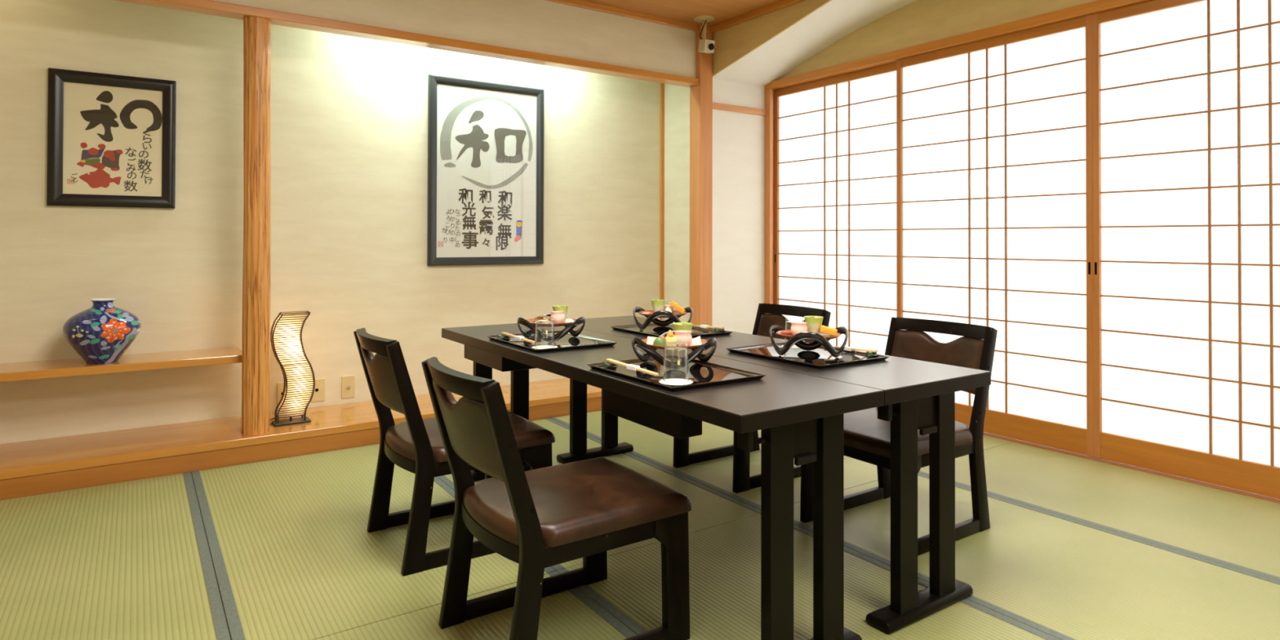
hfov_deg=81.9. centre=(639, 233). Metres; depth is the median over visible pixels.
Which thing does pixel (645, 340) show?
round plate
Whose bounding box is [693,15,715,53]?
ceiling camera
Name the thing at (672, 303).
cake
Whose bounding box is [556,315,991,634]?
table
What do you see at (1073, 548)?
floor
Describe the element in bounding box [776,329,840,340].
round plate
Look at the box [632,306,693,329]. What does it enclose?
plate stand
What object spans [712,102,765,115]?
trim
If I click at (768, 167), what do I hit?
trim
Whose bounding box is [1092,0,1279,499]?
door
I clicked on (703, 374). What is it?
lacquer tray
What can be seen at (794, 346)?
coaster
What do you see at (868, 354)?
chopstick rest
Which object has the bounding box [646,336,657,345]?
folded paper
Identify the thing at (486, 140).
calligraphy
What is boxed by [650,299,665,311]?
cup
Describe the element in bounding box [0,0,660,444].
wall
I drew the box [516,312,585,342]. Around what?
plate stand
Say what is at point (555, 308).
cup
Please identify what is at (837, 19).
ceiling
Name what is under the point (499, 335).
chopstick rest
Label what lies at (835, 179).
door
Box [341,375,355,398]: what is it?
wall plate
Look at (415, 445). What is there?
dining chair
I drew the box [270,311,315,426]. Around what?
lantern
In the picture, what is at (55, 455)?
trim
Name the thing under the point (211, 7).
trim
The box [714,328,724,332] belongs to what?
chopstick rest
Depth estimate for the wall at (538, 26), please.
4.86 m
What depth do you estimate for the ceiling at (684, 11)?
4.68 m
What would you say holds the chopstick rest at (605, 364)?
on the lacquer tray at (703, 374)
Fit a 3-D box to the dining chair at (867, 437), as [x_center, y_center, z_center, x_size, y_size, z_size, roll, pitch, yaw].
[0.967,0.711,2.750,0.613,0.734,0.447,1,-1,-34]
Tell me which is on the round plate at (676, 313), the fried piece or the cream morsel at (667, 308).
the cream morsel at (667, 308)
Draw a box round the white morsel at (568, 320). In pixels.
[564,318,573,323]
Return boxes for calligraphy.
[46,67,176,208]
[426,74,544,266]
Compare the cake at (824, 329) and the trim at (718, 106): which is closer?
the cake at (824, 329)
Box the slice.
[781,331,792,334]
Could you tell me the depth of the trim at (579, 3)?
4.73 m
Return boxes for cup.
[550,311,564,323]
[551,305,568,320]
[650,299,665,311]
[672,322,693,331]
[674,330,692,346]
[790,321,807,335]
[804,315,823,333]
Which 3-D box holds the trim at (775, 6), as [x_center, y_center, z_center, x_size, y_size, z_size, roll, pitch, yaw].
[2.169,-1.426,2.658,0.036,0.040,5.920,1,-1,-34]
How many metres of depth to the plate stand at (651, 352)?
2.19 m
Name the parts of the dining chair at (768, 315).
leg, floor rail, leg, leg, floor rail, backrest, rail, leg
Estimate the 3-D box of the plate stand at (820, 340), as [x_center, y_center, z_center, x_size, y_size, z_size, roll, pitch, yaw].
[0.563,0.362,2.466,0.260,0.090,0.211,0,-1,13]
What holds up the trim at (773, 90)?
attached to the wall at (538, 26)
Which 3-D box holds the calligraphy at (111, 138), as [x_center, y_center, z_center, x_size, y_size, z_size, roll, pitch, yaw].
[-2.553,-0.449,3.582,0.505,0.642,0.028,1,-1,-34]
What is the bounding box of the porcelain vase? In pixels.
[62,297,141,364]
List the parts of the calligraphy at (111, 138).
frame moulding, frame moulding, frame moulding, frame moulding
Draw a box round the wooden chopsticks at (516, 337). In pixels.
[501,332,534,343]
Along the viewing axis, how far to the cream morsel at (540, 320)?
2.82 m
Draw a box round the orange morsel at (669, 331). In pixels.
[666,329,674,335]
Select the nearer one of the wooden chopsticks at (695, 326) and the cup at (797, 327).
the cup at (797, 327)
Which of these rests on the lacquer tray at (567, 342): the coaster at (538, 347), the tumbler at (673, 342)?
the coaster at (538, 347)
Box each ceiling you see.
[582,0,781,26]
[712,0,916,85]
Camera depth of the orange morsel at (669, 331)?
2.25 m
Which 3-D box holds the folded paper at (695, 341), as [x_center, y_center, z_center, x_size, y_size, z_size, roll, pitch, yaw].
[0.167,0.325,2.218,0.040,0.032,0.005,0,-1,3]
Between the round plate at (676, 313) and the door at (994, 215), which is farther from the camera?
the door at (994, 215)
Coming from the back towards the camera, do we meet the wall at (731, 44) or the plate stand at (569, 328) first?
the wall at (731, 44)
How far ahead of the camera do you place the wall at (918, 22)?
4.38 m
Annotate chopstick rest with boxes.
[497,333,510,338]
[602,359,617,367]
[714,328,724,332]
[865,351,877,357]
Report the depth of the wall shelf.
3.39 m
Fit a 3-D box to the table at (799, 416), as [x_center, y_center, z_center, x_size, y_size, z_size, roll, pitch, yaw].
[-0.119,0.742,2.566,0.496,0.663,1.935,1,-1,-34]
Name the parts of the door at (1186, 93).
finger pull, rail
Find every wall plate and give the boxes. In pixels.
[276,382,284,405]
[311,377,324,402]
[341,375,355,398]
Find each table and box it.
[441,323,884,639]
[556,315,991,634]
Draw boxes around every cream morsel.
[534,320,552,323]
[664,306,671,312]
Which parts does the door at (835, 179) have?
rail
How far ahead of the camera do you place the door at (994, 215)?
3.95 m
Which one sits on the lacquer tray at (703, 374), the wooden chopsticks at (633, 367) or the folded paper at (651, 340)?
the wooden chopsticks at (633, 367)
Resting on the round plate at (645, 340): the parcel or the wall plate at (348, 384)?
the parcel
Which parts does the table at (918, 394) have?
leg, leg, hinge knob, leg, cross panel, leg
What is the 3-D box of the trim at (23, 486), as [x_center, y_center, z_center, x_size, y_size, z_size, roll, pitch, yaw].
[-1.688,1.065,3.584,5.076,0.130,0.024,1,-1,-34]
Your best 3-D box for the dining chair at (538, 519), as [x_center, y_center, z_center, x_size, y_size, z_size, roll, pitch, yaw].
[-0.234,0.701,1.961,0.613,0.734,0.447,1,-1,-34]
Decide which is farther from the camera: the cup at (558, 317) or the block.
the cup at (558, 317)
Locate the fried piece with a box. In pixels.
[533,315,551,320]
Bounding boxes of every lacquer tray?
[487,330,617,352]
[586,355,765,391]
[610,322,733,337]
[725,342,889,368]
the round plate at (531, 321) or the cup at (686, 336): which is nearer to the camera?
the cup at (686, 336)
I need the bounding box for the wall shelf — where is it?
[0,346,241,382]
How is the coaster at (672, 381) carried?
on the lacquer tray at (703, 374)
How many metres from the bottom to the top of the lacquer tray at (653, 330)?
0.013 m
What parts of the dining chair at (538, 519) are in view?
leg, rail, backrest, rail, leg, floor rail, seat, leg, rail, floor rail, leg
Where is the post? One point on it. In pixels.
(255, 348)
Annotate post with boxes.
[241,16,271,435]
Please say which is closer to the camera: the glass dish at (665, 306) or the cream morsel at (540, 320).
the cream morsel at (540, 320)
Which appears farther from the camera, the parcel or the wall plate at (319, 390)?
the wall plate at (319, 390)
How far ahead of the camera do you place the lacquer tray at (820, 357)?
2.44 m
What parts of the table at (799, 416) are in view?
leg, leg, hinge knob, leg, cross panel, leg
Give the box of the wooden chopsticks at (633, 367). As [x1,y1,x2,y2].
[605,358,658,376]
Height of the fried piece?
0.018 m
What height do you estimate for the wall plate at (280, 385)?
0.126 m
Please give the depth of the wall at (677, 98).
5.31 m
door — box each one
[773,62,896,355]
[896,13,1093,457]
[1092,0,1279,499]
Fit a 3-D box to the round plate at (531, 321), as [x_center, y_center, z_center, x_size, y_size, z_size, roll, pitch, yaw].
[-0.342,0.345,2.852,0.213,0.016,0.213,0,-1,-7]
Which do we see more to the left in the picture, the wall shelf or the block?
the wall shelf
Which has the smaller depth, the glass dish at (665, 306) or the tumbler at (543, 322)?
the tumbler at (543, 322)
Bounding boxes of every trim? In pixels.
[0,377,601,479]
[0,396,601,500]
[113,0,698,87]
[545,0,698,31]
[659,83,664,320]
[689,24,712,325]
[710,0,804,32]
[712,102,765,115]
[764,0,1150,90]
[764,88,773,303]
[773,89,774,303]
[983,431,1279,503]
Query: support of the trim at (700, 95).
attached to the wall at (538, 26)
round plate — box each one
[526,317,576,326]
[638,310,687,317]
[641,337,706,349]
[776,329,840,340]
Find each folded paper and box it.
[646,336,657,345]
[688,336,702,346]
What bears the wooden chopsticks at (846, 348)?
on the lacquer tray at (820, 357)
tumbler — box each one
[534,316,555,347]
[662,341,688,382]
[784,316,804,343]
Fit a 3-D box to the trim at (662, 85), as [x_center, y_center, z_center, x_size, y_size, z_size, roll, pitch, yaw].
[0.164,-0.202,5.446,0.026,2.372,0.022,1,-1,-34]
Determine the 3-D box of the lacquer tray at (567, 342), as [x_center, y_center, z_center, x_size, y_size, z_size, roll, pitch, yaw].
[-0.341,0.406,2.787,0.328,0.013,0.430,1,-1,-34]
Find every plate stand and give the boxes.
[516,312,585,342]
[631,330,716,369]
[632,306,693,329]
[768,324,848,357]
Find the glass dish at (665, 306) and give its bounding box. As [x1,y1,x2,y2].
[664,305,673,311]
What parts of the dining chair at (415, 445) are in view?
leg, rail, backrest, rail, leg, floor rail, floor rail, seat, rail, leg, leg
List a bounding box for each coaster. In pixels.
[531,345,557,349]
[659,378,693,385]
[782,344,799,348]
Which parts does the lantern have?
frame rod, frame rod, cross rod, cross rod, cross rod, frame rod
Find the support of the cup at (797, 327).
on the round plate at (779, 332)
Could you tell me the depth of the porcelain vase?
3.31 m
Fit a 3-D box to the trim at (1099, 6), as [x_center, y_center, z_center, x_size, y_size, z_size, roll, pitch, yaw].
[2.646,-1.100,3.003,0.118,0.050,5.956,1,-1,-34]
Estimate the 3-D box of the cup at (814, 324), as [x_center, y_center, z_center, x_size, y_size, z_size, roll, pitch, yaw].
[0.589,0.314,2.501,0.064,0.062,0.064,0,-1,25]
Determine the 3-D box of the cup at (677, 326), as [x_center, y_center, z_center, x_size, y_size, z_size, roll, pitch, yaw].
[0.132,0.310,2.288,0.064,0.062,0.064,1,-1,-34]
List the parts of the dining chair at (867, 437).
leg, floor rail, rail, leg, seat, leg, backrest, rail, rail, floor rail, leg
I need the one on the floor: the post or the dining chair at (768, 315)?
the dining chair at (768, 315)
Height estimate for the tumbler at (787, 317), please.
0.104 m
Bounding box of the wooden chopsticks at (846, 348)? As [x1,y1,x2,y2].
[823,346,877,352]
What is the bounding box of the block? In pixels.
[665,333,676,346]
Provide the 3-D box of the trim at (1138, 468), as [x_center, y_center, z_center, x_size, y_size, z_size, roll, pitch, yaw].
[2.637,1.108,2.983,0.133,0.053,5.960,1,-1,-34]
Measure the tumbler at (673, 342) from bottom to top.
0.104 m
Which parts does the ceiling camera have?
stem, mounting plate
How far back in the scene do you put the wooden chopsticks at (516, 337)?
2.76 m
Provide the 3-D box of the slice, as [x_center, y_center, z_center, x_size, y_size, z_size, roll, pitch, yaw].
[0.503,0.340,2.513,0.044,0.008,0.020,0,-1,1]
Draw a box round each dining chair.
[353,328,555,576]
[421,356,691,639]
[673,303,831,493]
[800,317,997,555]
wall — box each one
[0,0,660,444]
[211,0,764,334]
[663,84,689,322]
[712,0,831,76]
[779,0,1097,79]
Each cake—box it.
[669,300,684,313]
[819,324,837,336]
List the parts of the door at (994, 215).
rail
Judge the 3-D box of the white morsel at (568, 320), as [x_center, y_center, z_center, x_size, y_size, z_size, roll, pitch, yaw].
[-0.273,0.338,2.850,0.040,0.016,0.032,0,-1,-7]
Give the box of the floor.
[0,410,1279,639]
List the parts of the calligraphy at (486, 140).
frame moulding, frame moulding, frame moulding, frame moulding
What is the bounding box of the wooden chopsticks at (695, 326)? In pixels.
[692,324,724,328]
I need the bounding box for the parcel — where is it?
[653,337,666,346]

